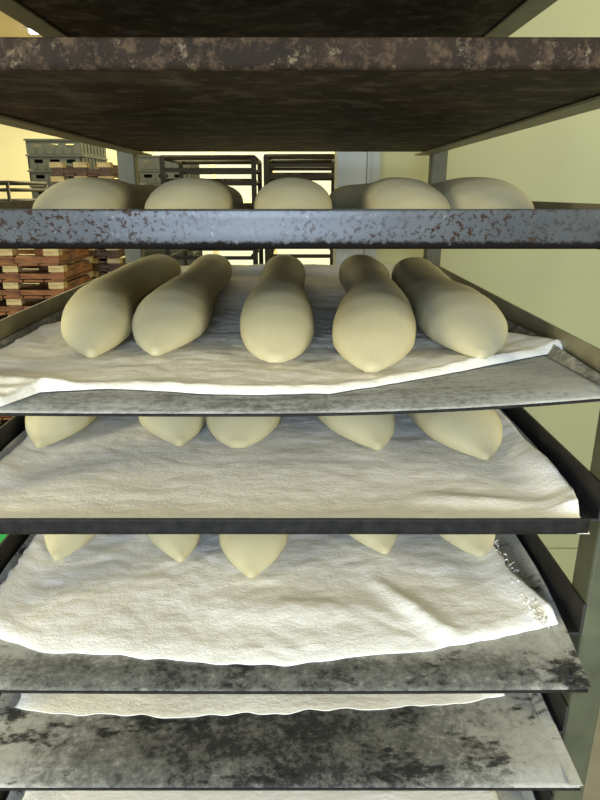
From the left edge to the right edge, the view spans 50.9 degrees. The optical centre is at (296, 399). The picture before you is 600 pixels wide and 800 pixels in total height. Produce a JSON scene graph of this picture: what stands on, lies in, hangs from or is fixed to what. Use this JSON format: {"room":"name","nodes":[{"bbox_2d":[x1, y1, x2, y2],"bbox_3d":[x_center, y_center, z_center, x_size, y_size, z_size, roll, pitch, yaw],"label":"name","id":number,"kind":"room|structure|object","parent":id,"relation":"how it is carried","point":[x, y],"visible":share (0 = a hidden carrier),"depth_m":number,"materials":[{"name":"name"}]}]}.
{"room":"commercial kitchen","nodes":[
{"label":"commercial kitchen","id":0,"kind":"room"},
{"bbox_2d":[0,11,41,36],"bbox_3d":[-0.600,-2.233,3.001,5.600,0.100,5.300,0,18,0],"label":"ceiling","id":1,"kind":"structure","parent":0,"point":[9,27],"depth_m":4.60,"materials":[{"name":"paint"}]},
{"bbox_2d":[23,27,36,33],"bbox_3d":[-1.887,-2.688,4.589,0.180,0.044,0.100,0,18,0],"label":"ceiling lamp","id":2,"kind":"object","parent":1,"relation":"attached to","point":[26,28],"visible":0.36,"depth_m":4.58,"materials":[{"name":"metal"}]},
{"bbox_2d":[0,124,149,299],"bbox_3d":[-1.400,-1.713,6.016,4.000,2.780,0.100,0,18,0],"label":"wall","id":3,"kind":"structure","parent":0,"point":[13,160],"depth_m":5.79,"materials":[{"name":"paint"}]},
{"bbox_2d":[150,152,334,264],"bbox_3d":[-0.500,-1.860,5.952,1.750,1.240,0.050,0,18,0],"label":"window","id":4,"kind":"structure","parent":3,"relation":"in","point":[245,191],"depth_m":5.91,"materials":[{"name":"yellow"}]},
{"bbox_2d":[376,0,599,582],"bbox_3d":[1.208,-0.321,1.800,1.985,2.780,0.100,0,18,0],"label":"wall","id":5,"kind":"structure","parent":0,"point":[558,160],"depth_m":1.72,"materials":[{"name":"paint"}]},
{"bbox_2d":[333,152,380,264],"bbox_3d":[0.161,-0.320,1.798,0.111,2.780,0.144,0,18,0],"label":"trim","id":6,"kind":"structure","parent":5,"relation":"attached to","point":[351,168],"depth_m":1.64,"materials":[{"name":"metal"}]},
{"bbox_2d":[582,708,599,799],"bbox_3d":[-0.600,0.831,2.907,5.600,0.100,7.400,0,18,0],"label":"floor","id":7,"kind":"structure","parent":0,"point":[592,784],"depth_m":1.89,"materials":[{"name":"tile"}]},
{"bbox_2d":[0,534,7,542],"bbox_3d":[-0.930,0.755,2.018,0.410,0.600,0.344,0,18,0],"label":"plastic bin","id":8,"kind":"object","parent":7,"relation":"on","point":[2,536],"visible":0.02,"depth_m":2.08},
{"bbox_2d":[0,181,47,254],"bbox_3d":[-1.692,-0.355,3.621,0.533,1.704,0.518,0,18,0],"label":"trolley","id":9,"kind":"object","parent":7,"relation":"on","point":[7,189],"visible":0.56,"depth_m":3.27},
{"bbox_2d":[159,155,262,265],"bbox_3d":[-0.502,-0.597,4.121,0.543,1.849,0.628,0,18,0],"label":"rack","id":10,"kind":"object","parent":7,"relation":"on","point":[180,160],"visible":0.41,"depth_m":3.69,"materials":[{"name":"metal"}]},
{"bbox_2d":[166,179,250,180],"bbox_3d":[-0.502,-1.343,3.858,0.483,0.012,0.590,0,18,0],"label":"baking tray","id":11,"kind":"object","parent":10,"relation":"on","point":[166,179],"visible":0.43,"depth_m":3.58,"materials":[{"name":"metal"}]},
{"bbox_2d":[263,154,334,264],"bbox_3d":[0.033,-0.565,4.026,0.433,1.849,0.628,0,18,0],"label":"rack","id":12,"kind":"object","parent":7,"relation":"on","point":[271,162],"visible":0.34,"depth_m":3.48,"materials":[{"name":"metal"}]},
{"bbox_2d":[269,173,333,174],"bbox_3d":[0.033,-1.341,3.754,0.373,0.012,0.590,0,18,0],"label":"baking tray","id":13,"kind":"object","parent":12,"relation":"on","point":[269,173],"visible":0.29,"depth_m":3.47,"materials":[{"name":"metal"}]},
{"bbox_2d":[0,0,599,799],"bbox_3d":[-0.030,0.297,1.141,0.702,2.020,0.992,0,18,0],"label":"rack","id":14,"kind":"object","parent":7,"relation":"on","point":[574,715],"visible":0.08,"depth_m":0.70,"materials":[{"name":"metal"}]},
{"bbox_2d":[15,0,526,36],"bbox_3d":[-0.030,-0.491,0.812,0.609,0.021,0.913,0,18,0],"label":"baking tray","id":15,"kind":"object","parent":14,"relation":"on","point":[73,18],"visible":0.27,"depth_m":0.77,"materials":[{"name":"metal"}]},
{"bbox_2d":[6,791,535,799],"bbox_3d":[-0.030,0.345,1.067,0.609,0.021,0.903,0,18,0],"label":"baking tray","id":16,"kind":"object","parent":14,"relation":"on","point":[13,795],"visible":0.02,"depth_m":0.73,"materials":[{"name":"metal"}]},
{"bbox_2d":[22,791,497,799],"bbox_3d":[-0.041,0.340,1.065,0.563,0.018,0.872,0,18,0],"label":"cloth","id":17,"kind":"object","parent":16,"relation":"on","point":[29,795],"visible":0.03,"depth_m":0.72,"materials":[{"name":"white fabric"}]},
{"bbox_2d":[0,693,582,790],"bbox_3d":[-0.029,0.225,1.032,0.609,0.021,0.903,0,18,0],"label":"baking tray","id":18,"kind":"object","parent":14,"relation":"on","point":[511,741],"visible":0.26,"depth_m":0.64,"materials":[{"name":"metal"}]},
{"bbox_2d":[15,693,504,717],"bbox_3d":[-0.036,0.211,1.059,0.574,0.016,0.801,0,18,0],"label":"cloth","id":19,"kind":"object","parent":18,"relation":"on","point":[154,705],"visible":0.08,"depth_m":0.70,"materials":[{"name":"beige fabric"}]},
{"bbox_2d":[0,409,589,533],"bbox_3d":[-0.030,-0.025,0.975,0.609,0.017,0.883,0,18,0],"label":"baking tray","id":20,"kind":"object","parent":14,"relation":"on","point":[580,525],"visible":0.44,"depth_m":0.56,"materials":[{"name":"metal"}]},
{"bbox_2d":[0,409,579,517],"bbox_3d":[-0.028,-0.031,0.969,0.584,0.026,0.863,0,18,0],"label":"cloth","id":21,"kind":"object","parent":20,"relation":"on","point":[113,467],"visible":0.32,"depth_m":0.65,"materials":[{"name":"white fabric"}]},
{"bbox_2d":[25,416,96,447],"bbox_3d":[-0.289,-0.053,0.967,0.082,0.052,0.540,0,18,1],"label":"loaf","id":22,"kind":"object","parent":21,"relation":"on","point":[43,431],"visible":0.19,"depth_m":0.74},
{"bbox_2d":[138,417,205,445],"bbox_3d":[-0.187,-0.054,0.971,0.094,0.051,0.545,-2,18,-7],"label":"loaf","id":23,"kind":"object","parent":21,"relation":"on","point":[178,431],"visible":0.16,"depth_m":0.74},
{"bbox_2d":[206,417,280,447],"bbox_3d":[-0.070,-0.053,0.967,0.102,0.053,0.541,0,18,0],"label":"loaf","id":24,"kind":"object","parent":21,"relation":"on","point":[234,432],"visible":0.16,"depth_m":0.73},
{"bbox_2d":[317,414,394,449],"bbox_3d":[0.047,-0.050,0.960,0.106,0.052,0.544,-2,18,-5],"label":"loaf","id":25,"kind":"object","parent":21,"relation":"on","point":[374,432],"visible":0.18,"depth_m":0.73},
{"bbox_2d":[407,409,502,459],"bbox_3d":[0.174,-0.042,0.935,0.098,0.052,0.542,-2,18,-5],"label":"loaf","id":26,"kind":"object","parent":21,"relation":"on","point":[476,433],"visible":0.25,"depth_m":0.71,"materials":[{"name":"food"}]},
{"bbox_2d":[0,534,590,693],"bbox_3d":[-0.030,0.109,0.984,0.609,0.023,0.903,0,18,0],"label":"baking tray","id":27,"kind":"object","parent":14,"relation":"on","point":[543,660],"visible":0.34,"depth_m":0.58,"materials":[{"name":"metal"}]},
{"bbox_2d":[0,534,557,665],"bbox_3d":[-0.034,0.104,0.987,0.597,0.017,0.868,0,18,0],"label":"cloth","id":28,"kind":"object","parent":27,"relation":"on","point":[324,597],"visible":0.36,"depth_m":0.67,"materials":[{"name":"white fabric"}]},
{"bbox_2d":[44,534,95,560],"bbox_3d":[-0.269,0.079,0.976,0.074,0.052,0.540,1,18,2],"label":"loaf","id":29,"kind":"object","parent":28,"relation":"on","point":[59,546],"visible":0.15,"depth_m":0.74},
{"bbox_2d":[147,534,201,561],"bbox_3d":[-0.186,0.080,0.972,0.088,0.052,0.545,-2,18,-7],"label":"loaf","id":30,"kind":"object","parent":28,"relation":"on","point":[178,547],"visible":0.14,"depth_m":0.74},
{"bbox_2d":[219,534,287,577],"bbox_3d":[-0.049,0.089,0.944,0.093,0.053,0.541,0,18,0],"label":"loaf","id":31,"kind":"object","parent":28,"relation":"on","point":[251,554],"visible":0.17,"depth_m":0.72,"materials":[{"name":"food"}]},
{"bbox_2d":[349,534,396,553],"bbox_3d":[0.060,0.075,0.989,0.095,0.052,0.543,-2,18,-5],"label":"loaf","id":32,"kind":"object","parent":28,"relation":"on","point":[382,543],"visible":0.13,"depth_m":0.75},
{"bbox_2d":[439,534,495,556],"bbox_3d":[0.180,0.076,0.983,0.087,0.052,0.542,-2,18,-6],"label":"loaf","id":33,"kind":"object","parent":28,"relation":"on","point":[478,545],"visible":0.12,"depth_m":0.75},
{"bbox_2d":[0,37,599,151],"bbox_3d":[-0.030,-0.371,0.848,0.609,0.019,0.913,0,18,0],"label":"baking tray","id":34,"kind":"object","parent":14,"relation":"on","point":[143,94],"visible":0.97,"depth_m":0.49,"materials":[{"name":"metal"}]},
{"bbox_2d":[0,309,599,416],"bbox_3d":[-0.032,-0.136,0.942,0.609,0.026,0.883,0,18,0],"label":"baking tray","id":35,"kind":"object","parent":14,"relation":"on","point":[556,377],"visible":0.19,"depth_m":0.55,"materials":[{"name":"metal"}]},
{"bbox_2d":[0,264,562,406],"bbox_3d":[-0.020,-0.143,0.931,0.606,0.031,0.863,0,18,0],"label":"cloth","id":36,"kind":"object","parent":35,"relation":"on","point":[217,362],"visible":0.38,"depth_m":0.64,"materials":[{"name":"beige fabric"}]},
{"bbox_2d":[61,254,180,357],"bbox_3d":[-0.253,-0.175,0.959,0.098,0.054,0.694,-1,18,-4],"label":"loaf","id":37,"kind":"object","parent":36,"relation":"on","point":[97,318],"visible":0.99,"depth_m":0.71,"materials":[{"name":"food"}]},
{"bbox_2d":[132,254,231,355],"bbox_3d":[-0.157,-0.177,0.964,0.093,0.054,0.685,-1,18,-2],"label":"loaf","id":38,"kind":"object","parent":36,"relation":"on","point":[179,311],"visible":1,"depth_m":0.71,"materials":[{"name":"food"}]},
{"bbox_2d":[240,255,313,363],"bbox_3d":[-0.025,-0.167,0.930,0.091,0.057,0.671,0,18,0],"label":"loaf","id":39,"kind":"object","parent":36,"relation":"on","point":[277,317],"visible":1,"depth_m":0.67,"materials":[{"name":"food"}]},
{"bbox_2d":[332,254,415,372],"bbox_3d":[0.103,-0.159,0.903,0.098,0.059,0.689,1,18,4],"label":"loaf","id":40,"kind":"object","parent":36,"relation":"on","point":[374,323],"visible":1,"depth_m":0.64,"materials":[{"name":"food"}]},
{"bbox_2d":[392,257,507,358],"bbox_3d":[0.193,-0.160,0.907,0.091,0.055,0.605,1,18,2],"label":"loaf","id":41,"kind":"object","parent":36,"relation":"on","point":[456,316],"visible":0.96,"depth_m":0.68,"materials":[{"name":"food"}]},
{"bbox_2d":[0,205,599,248],"bbox_3d":[-0.030,-0.271,0.911,0.609,0.031,0.873,0,18,0],"label":"baking tray","id":42,"kind":"object","parent":14,"relation":"on","point":[248,227],"visible":1,"depth_m":0.50,"materials":[{"name":"metal"}]},
{"bbox_3d":[-0.035,-0.264,0.912,0.553,0.011,0.783,0,18,0],"label":"cloth","id":43,"kind":"object","parent":42,"relation":"on","visible":0},
{"bbox_2d":[32,177,158,208],"bbox_3d":[-0.225,-0.262,0.824,0.091,0.049,0.530,0,18,-1],"label":"loaf","id":44,"kind":"object","parent":43,"relation":"on","point":[82,192],"visible":0.41,"depth_m":0.63,"materials":[{"name":"food"}]},
{"bbox_2d":[144,178,242,208],"bbox_3d":[-0.115,-0.262,0.824,0.090,0.049,0.530,0,18,-1],"label":"loaf","id":45,"kind":"object","parent":43,"relation":"on","point":[182,193],"visible":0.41,"depth_m":0.62,"materials":[{"name":"food"}]},
{"bbox_2d":[254,177,331,208],"bbox_3d":[-0.004,-0.262,0.824,0.085,0.050,0.530,0,18,0],"label":"loaf","id":46,"kind":"object","parent":43,"relation":"on","point":[287,192],"visible":0.5,"depth_m":0.62,"materials":[{"name":"food"}]},
{"bbox_2d":[330,177,450,208],"bbox_3d":[0.097,-0.262,0.824,0.089,0.049,0.532,-1,18,-4],"label":"loaf","id":47,"kind":"object","parent":43,"relation":"on","point":[392,192],"visible":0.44,"depth_m":0.63,"materials":[{"name":"food"}]},
{"bbox_2d":[428,177,533,208],"bbox_3d":[0.186,-0.263,0.824,0.093,0.050,0.531,-1,18,-3],"label":"loaf","id":48,"kind":"object","parent":43,"relation":"on","point":[464,192],"visible":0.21,"depth_m":0.62,"materials":[{"name":"food"}]},
{"bbox_3d":[-1.656,-0.016,5.156,0.386,0.097,0.616,0,18,0],"label":"plastic crate","id":49,"kind":"object","parent":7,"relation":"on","visible":0},
{"bbox_3d":[-1.656,-0.110,5.124,0.386,0.097,0.616,0,18,0],"label":"plastic crate","id":50,"kind":"object","parent":49,"relation":"on","visible":0},
{"bbox_3d":[-1.654,-0.205,5.092,0.386,0.097,0.616,0,18,0],"label":"plastic crate","id":51,"kind":"object","parent":50,"relation":"on","visible":0},
{"bbox_3d":[-1.655,-0.300,5.061,0.386,0.097,0.616,0,18,0],"label":"plastic crate","id":52,"kind":"object","parent":51,"relation":"on","visible":0},
{"bbox_3d":[-1.653,-0.394,5.029,0.386,0.097,0.616,0,18,0],"label":"plastic crate","id":53,"kind":"object","parent":52,"relation":"on","visible":0},
{"bbox_3d":[-1.655,-0.489,4.999,0.386,0.097,0.616,0,18,0],"label":"plastic crate","id":54,"kind":"object","parent":53,"relation":"on","visible":0},
{"bbox_3d":[-1.657,-0.584,4.969,0.386,0.097,0.616,0,18,0],"label":"plastic crate","id":55,"kind":"object","parent":54,"relation":"on","visible":0},
{"bbox_3d":[-1.655,-0.678,4.936,0.386,0.097,0.616,0,18,0],"label":"plastic crate","id":56,"kind":"object","parent":55,"relation":"on","visible":0},
{"bbox_3d":[-1.655,-0.773,4.905,0.386,0.097,0.616,0,18,0],"label":"plastic crate","id":57,"kind":"object","parent":56,"relation":"on","visible":0},
{"bbox_3d":[-1.654,-0.868,4.873,0.386,0.097,0.616,0,18,0],"label":"plastic crate","id":58,"kind":"object","parent":57,"relation":"on","visible":0},
{"bbox_3d":[-1.656,-0.963,4.843,0.386,0.097,0.616,0,18,0],"label":"plastic crate","id":59,"kind":"object","parent":58,"relation":"on","visible":0},
{"bbox_3d":[-1.655,-1.057,4.811,0.386,0.097,0.616,0,18,0],"label":"plastic crate","id":60,"kind":"object","parent":59,"relation":"on","visible":0},
{"bbox_3d":[-1.654,-1.152,4.779,0.386,0.097,0.616,0,18,0],"label":"plastic crate","id":61,"kind":"object","parent":60,"relation":"on","visible":0},
{"bbox_3d":[-1.655,-1.247,4.749,0.386,0.097,0.616,0,18,0],"label":"plastic crate","id":62,"kind":"object","parent":61,"relation":"on","visible":0},
{"bbox_3d":[-1.656,-1.342,4.718,0.386,0.097,0.616,0,18,0],"label":"plastic crate","id":63,"kind":"object","parent":62,"relation":"on","visible":0},
{"bbox_3d":[-1.657,-1.437,4.687,0.386,0.097,0.616,0,18,0],"label":"plastic crate","id":64,"kind":"object","parent":63,"relation":"on","visible":0},
{"bbox_2d":[29,185,51,198],"bbox_3d":[-1.654,-1.531,4.654,0.386,0.097,0.616,0,18,0],"label":"plastic crate","id":65,"kind":"object","parent":64,"relation":"on","point":[35,195],"visible":0.16,"depth_m":4.37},
{"bbox_2d":[27,170,70,184],"bbox_3d":[-1.653,-1.625,4.623,0.386,0.097,0.616,0,18,0],"label":"plastic crate","id":66,"kind":"object","parent":65,"relation":"on","point":[35,175],"visible":0.23,"depth_m":4.34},
{"bbox_2d":[25,154,107,169],"bbox_3d":[-1.654,-1.720,4.591,0.386,0.097,0.616,0,18,0],"label":"plastic crate","id":67,"kind":"object","parent":66,"relation":"on","point":[35,161],"visible":0.61,"depth_m":4.31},
{"bbox_2d":[23,139,106,158],"bbox_3d":[-1.654,-1.815,4.560,0.386,0.097,0.616,0,18,0],"label":"plastic crate","id":68,"kind":"object","parent":67,"relation":"on","point":[33,146],"visible":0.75,"depth_m":4.28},
{"bbox_3d":[-1.000,-0.133,5.511,0.396,0.098,0.566,0,18,0],"label":"plastic crate","id":69,"kind":"object","parent":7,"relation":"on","visible":0},
{"bbox_3d":[-0.998,-0.228,5.478,0.396,0.098,0.566,0,18,0],"label":"plastic crate","id":70,"kind":"object","parent":69,"relation":"on","visible":0},
{"bbox_3d":[-0.999,-0.324,5.447,0.396,0.097,0.566,0,18,0],"label":"plastic crate","id":71,"kind":"object","parent":70,"relation":"on","visible":0},
{"bbox_3d":[-1.000,-0.420,5.416,0.396,0.098,0.566,0,18,0],"label":"plastic crate","id":72,"kind":"object","parent":71,"relation":"on","visible":0},
{"bbox_3d":[-0.998,-0.515,5.384,0.396,0.097,0.566,0,18,0],"label":"plastic crate","id":73,"kind":"object","parent":72,"relation":"on","visible":0},
{"bbox_3d":[-1.000,-0.610,5.353,0.396,0.097,0.566,0,18,0],"label":"plastic crate","id":74,"kind":"object","parent":73,"relation":"on","visible":0},
{"bbox_3d":[-1.002,-0.706,5.323,0.396,0.098,0.566,0,18,0],"label":"plastic crate","id":75,"kind":"object","parent":74,"relation":"on","visible":0},
{"bbox_3d":[-0.999,-0.801,5.290,0.396,0.098,0.566,0,18,0],"label":"plastic crate","id":76,"kind":"object","parent":75,"relation":"on","visible":0},
{"bbox_3d":[-1.000,-0.897,5.259,0.396,0.097,0.566,0,18,0],"label":"plastic crate","id":77,"kind":"object","parent":76,"relation":"on","visible":0},
{"bbox_3d":[-1.001,-0.993,5.228,0.396,0.098,0.566,0,18,0],"label":"plastic crate","id":78,"kind":"object","parent":77,"relation":"on","visible":0},
{"bbox_3d":[-1.001,-1.088,5.196,0.396,0.097,0.566,0,18,0],"label":"plastic crate","id":79,"kind":"object","parent":78,"relation":"on","visible":0},
{"bbox_2d":[145,251,202,264],"bbox_3d":[-1.002,-1.184,5.166,0.396,0.098,0.566,0,18,0],"label":"plastic crate","id":80,"kind":"object","parent":79,"relation":"on","point":[195,253],"visible":0.2,"depth_m":4.91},
{"bbox_2d":[144,249,193,251],"bbox_3d":[-1.000,-1.279,5.133,0.396,0.098,0.566,0,18,0],"label":"plastic crate","id":81,"kind":"object","parent":80,"relation":"on","point":[146,250],"visible":0.06,"depth_m":4.88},
{"bbox_3d":[-0.999,-1.374,5.100,0.396,0.098,0.566,0,18,0],"label":"plastic crate","id":82,"kind":"object","parent":81,"relation":"on","visible":0},
{"bbox_3d":[-1.001,-1.470,5.070,0.396,0.097,0.566,0,18,0],"label":"plastic crate","id":83,"kind":"object","parent":82,"relation":"on","visible":0},
{"bbox_3d":[-0.998,-1.565,5.037,0.396,0.097,0.566,0,18,0],"label":"plastic crate","id":84,"kind":"object","parent":83,"relation":"on","visible":0},
{"bbox_3d":[-1.000,-1.661,5.007,0.396,0.097,0.566,0,18,0],"label":"plastic crate","id":85,"kind":"object","parent":84,"relation":"on","visible":0},
{"bbox_2d":[139,170,199,183],"bbox_3d":[-0.998,-1.756,4.974,0.396,0.098,0.566,0,18,0],"label":"plastic crate","id":86,"kind":"object","parent":85,"relation":"on","point":[145,176],"visible":0.38,"depth_m":4.72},
{"bbox_2d":[137,155,198,169],"bbox_3d":[-0.999,-1.851,4.943,0.396,0.098,0.566,0,18,0],"label":"plastic crate","id":87,"kind":"object","parent":86,"relation":"on","point":[144,162],"visible":0.38,"depth_m":4.69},
{"bbox_3d":[-1.104,0.712,3.008,0.408,0.062,0.376,0,18,-1],"label":"wooden crate","id":88,"kind":"object","parent":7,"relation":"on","visible":0},
{"bbox_3d":[-1.104,0.652,2.990,0.408,0.062,0.376,0,18,0],"label":"wooden crate","id":89,"kind":"object","parent":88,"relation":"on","visible":0},
{"bbox_3d":[-1.102,0.595,2.959,0.408,0.062,0.376,0,18,0],"label":"wooden crate","id":90,"kind":"object","parent":89,"relation":"on","visible":0},
{"bbox_3d":[-1.107,0.534,2.945,0.408,0.062,0.376,0,18,0],"label":"wooden crate","id":91,"kind":"object","parent":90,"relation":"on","visible":0},
{"bbox_3d":[-1.102,0.474,2.925,0.408,0.062,0.376,0,18,-1],"label":"wooden crate","id":92,"kind":"object","parent":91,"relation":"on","visible":0},
{"bbox_3d":[-1.094,0.414,2.907,0.408,0.062,0.376,0,18,0],"label":"wooden crate","id":93,"kind":"object","parent":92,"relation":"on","visible":0},
{"bbox_3d":[-1.103,0.356,2.883,0.408,0.062,0.376,0,18,0],"label":"wooden crate","id":94,"kind":"object","parent":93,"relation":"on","visible":0},
{"bbox_3d":[-1.099,0.294,2.870,0.408,0.062,0.376,0,18,0],"label":"wooden crate","id":95,"kind":"object","parent":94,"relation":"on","visible":0},
{"bbox_3d":[-1.100,0.236,2.847,0.408,0.062,0.376,0,18,0],"label":"wooden crate","id":96,"kind":"object","parent":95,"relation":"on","visible":0},
{"bbox_3d":[-1.103,0.177,2.823,0.408,0.062,0.376,0,18,0],"label":"wooden crate","id":97,"kind":"object","parent":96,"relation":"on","visible":0},
{"bbox_3d":[-1.099,0.115,2.812,0.408,0.062,0.376,0,18,0],"label":"wooden crate","id":98,"kind":"object","parent":97,"relation":"on","visible":0},
{"bbox_2d":[0,419,7,426],"bbox_3d":[-1.094,0.058,2.783,0.408,0.062,0.376,0,18,0],"label":"wooden crate","id":99,"kind":"object","parent":98,"relation":"on","point":[2,421],"visible":0.02,"depth_m":2.74,"materials":[{"name":"brown wood"}]},
{"bbox_2d":[0,416,12,419],"bbox_3d":[-1.102,-0.004,2.771,0.408,0.062,0.376,0,18,0],"label":"wooden crate","id":100,"kind":"object","parent":99,"relation":"on","point":[1,417],"visible":0.02,"depth_m":2.61,"materials":[{"name":"brown wood"}]},
{"bbox_3d":[-1.101,-0.064,2.752,0.408,0.062,0.376,0,18,0],"label":"wooden crate","id":101,"kind":"object","parent":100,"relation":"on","visible":0},
{"bbox_3d":[-1.096,-0.122,2.726,0.408,0.062,0.376,0,18,0],"label":"wooden crate","id":102,"kind":"object","parent":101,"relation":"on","visible":0},
{"bbox_3d":[-1.103,-0.183,2.713,0.408,0.062,0.376,0,18,0],"label":"wooden crate","id":103,"kind":"object","parent":102,"relation":"on","visible":0},
{"bbox_3d":[-1.107,-0.241,2.686,0.408,0.062,0.376,0,18,-1],"label":"wooden crate","id":104,"kind":"object","parent":103,"relation":"on","visible":0},
{"bbox_3d":[-1.098,-0.302,2.672,0.408,0.062,0.376,0,18,0],"label":"wooden crate","id":105,"kind":"object","parent":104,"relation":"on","visible":0},
{"bbox_3d":[-1.098,-0.361,2.649,0.408,0.062,0.376,0,18,1],"label":"wooden crate","id":106,"kind":"object","parent":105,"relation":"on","visible":0},
{"bbox_2d":[0,298,49,314],"bbox_3d":[-1.099,-0.420,2.628,0.408,0.062,0.376,0,18,0],"label":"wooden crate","id":107,"kind":"object","parent":106,"relation":"on","point":[9,306],"visible":0.27,"depth_m":2.46,"materials":[{"name":"brown wood"}]},
{"bbox_2d":[0,271,93,297],"bbox_3d":[-1.104,-0.481,2.614,0.408,0.062,0.376,0,18,0],"label":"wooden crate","id":108,"kind":"object","parent":107,"relation":"on","point":[7,289],"visible":0.64,"depth_m":2.45,"materials":[{"name":"brown wood"}]},
{"bbox_2d":[0,256,92,281],"bbox_3d":[-1.098,-0.541,2.594,0.408,0.062,0.376,0,18,0],"label":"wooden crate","id":109,"kind":"object","parent":108,"relation":"on","point":[65,272],"visible":0.79,"depth_m":2.43,"materials":[{"name":"brown wood"}]},
{"bbox_2d":[0,249,88,265],"bbox_3d":[-1.105,-0.598,2.567,0.408,0.062,0.376,0,18,0],"label":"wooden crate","id":110,"kind":"object","parent":109,"relation":"on","point":[8,257],"visible":0.72,"depth_m":2.40,"materials":[{"name":"brown wood"}]},
{"bbox_3d":[-0.952,0.561,3.471,0.268,0.059,0.356,0,18,0],"label":"wooden crate","id":111,"kind":"object","parent":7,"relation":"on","visible":0},
{"bbox_3d":[-0.951,0.506,3.449,0.268,0.058,0.356,0,18,0],"label":"wooden crate","id":112,"kind":"object","parent":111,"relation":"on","visible":0},
{"bbox_3d":[-0.954,0.448,3.435,0.268,0.059,0.356,0,18,-1],"label":"wooden crate","id":113,"kind":"object","parent":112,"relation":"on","visible":0},
{"bbox_3d":[-0.954,0.391,3.419,0.268,0.059,0.356,0,18,0],"label":"wooden crate","id":114,"kind":"object","parent":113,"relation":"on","visible":0},
{"bbox_3d":[-0.952,0.336,3.398,0.268,0.059,0.356,0,18,0],"label":"wooden crate","id":115,"kind":"object","parent":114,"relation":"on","visible":0},
{"bbox_3d":[-0.946,0.282,3.373,0.268,0.059,0.356,0,18,0],"label":"wooden crate","id":116,"kind":"object","parent":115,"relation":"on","visible":0},
{"bbox_3d":[-0.952,0.224,3.358,0.268,0.059,0.356,0,18,0],"label":"wooden crate","id":117,"kind":"object","parent":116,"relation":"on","visible":0},
{"bbox_3d":[-0.954,0.167,3.344,0.268,0.058,0.356,0,18,0],"label":"wooden crate","id":118,"kind":"object","parent":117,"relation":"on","visible":0},
{"bbox_3d":[-0.946,0.113,3.319,0.268,0.059,0.356,0,18,0],"label":"wooden crate","id":119,"kind":"object","parent":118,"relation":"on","visible":0},
{"bbox_3d":[-0.952,0.055,3.306,0.268,0.059,0.356,0,18,1],"label":"wooden crate","id":120,"kind":"object","parent":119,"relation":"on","visible":0},
{"bbox_3d":[-0.949,-0.002,3.288,0.268,0.058,0.356,0,18,1],"label":"wooden crate","id":121,"kind":"object","parent":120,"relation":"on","visible":0},
{"bbox_3d":[-0.951,-0.058,3.268,0.268,0.059,0.356,0,18,0],"label":"wooden crate","id":122,"kind":"object","parent":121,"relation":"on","visible":0},
{"bbox_3d":[-0.944,-0.113,3.246,0.268,0.059,0.356,0,18,0],"label":"wooden crate","id":123,"kind":"object","parent":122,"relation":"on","visible":0},
{"bbox_3d":[-0.949,-0.170,3.230,0.268,0.058,0.356,0,18,1],"label":"wooden crate","id":124,"kind":"object","parent":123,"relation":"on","visible":0},
{"bbox_3d":[-0.948,-0.226,3.211,0.268,0.059,0.356,0,18,0],"label":"wooden crate","id":125,"kind":"object","parent":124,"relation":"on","visible":0},
{"bbox_3d":[-0.953,-0.280,3.187,0.268,0.059,0.356,0,18,0],"label":"wooden crate","id":126,"kind":"object","parent":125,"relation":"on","visible":0},
{"bbox_3d":[-0.954,-0.338,3.175,0.268,0.059,0.356,0,18,0],"label":"wooden crate","id":127,"kind":"object","parent":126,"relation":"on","visible":0},
{"bbox_3d":[-0.949,-0.393,3.153,0.268,0.059,0.356,0,18,0],"label":"wooden crate","id":128,"kind":"object","parent":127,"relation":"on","visible":0},
{"bbox_3d":[-0.946,-0.450,3.136,0.268,0.059,0.356,0,18,1],"label":"wooden crate","id":129,"kind":"object","parent":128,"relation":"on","visible":0},
{"bbox_3d":[-0.956,-0.506,3.116,0.268,0.058,0.356,0,18,0],"label":"wooden crate","id":130,"kind":"object","parent":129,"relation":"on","visible":0},
{"bbox_3d":[-0.954,-0.564,3.104,0.268,0.059,0.356,0,18,0],"label":"wooden crate","id":131,"kind":"object","parent":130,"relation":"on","visible":0},
{"bbox_2d":[76,271,111,279],"bbox_3d":[-0.948,-0.618,3.077,0.268,0.059,0.356,0,18,0],"label":"wooden crate","id":132,"kind":"object","parent":131,"relation":"on","point":[96,274],"visible":0.06,"depth_m":2.92,"materials":[{"name":"brown wood"}]},
{"bbox_2d":[67,257,125,270],"bbox_3d":[-0.944,-0.676,3.066,0.268,0.059,0.356,0,18,1],"label":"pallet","id":133,"kind":"object","parent":132,"relation":"on","point":[112,264],"visible":0.33,"depth_m":2.91,"materials":[{"name":"brown wood"}]},
{"bbox_2d":[89,249,124,257],"bbox_3d":[-0.949,-0.730,3.041,0.268,0.059,0.356,0,18,0],"label":"wooden crate","id":134,"kind":"object","parent":133,"relation":"on","point":[96,253],"visible":0.28,"depth_m":2.89,"materials":[{"name":"brown wood"}]},
{"bbox_3d":[-0.950,-0.789,3.029,0.268,0.059,0.356,0,18,1],"label":"wooden crate","id":135,"kind":"object","parent":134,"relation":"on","visible":0},
{"bbox_3d":[-0.955,-0.845,3.010,0.268,0.058,0.356,0,18,0],"label":"wooden crate","id":136,"kind":"object","parent":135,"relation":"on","visible":0},
{"bbox_3d":[-0.953,-0.902,2.994,0.268,0.059,0.356,0,18,0],"label":"wooden crate","id":137,"kind":"object","parent":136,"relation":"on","visible":0},
{"bbox_3d":[-0.948,-0.955,2.965,0.268,0.059,0.356,0,18,0],"label":"wooden crate","id":138,"kind":"object","parent":137,"relation":"on","visible":0},
{"bbox_2d":[50,176,118,184],"bbox_3d":[-0.948,-1.010,2.946,0.268,0.059,0.356,0,18,0],"label":"wooden crate","id":139,"kind":"object","parent":138,"relation":"on","point":[55,179],"visible":0.12,"depth_m":2.77,"materials":[{"name":"brown wood"}]},
{"bbox_2d":[49,162,118,177],"bbox_3d":[-0.952,-1.070,2.938,0.268,0.059,0.356,0,18,0],"label":"wooden crate","id":140,"kind":"object","parent":139,"relation":"on","point":[57,168],"visible":0.69,"depth_m":2.78,"materials":[{"name":"brown wood"}]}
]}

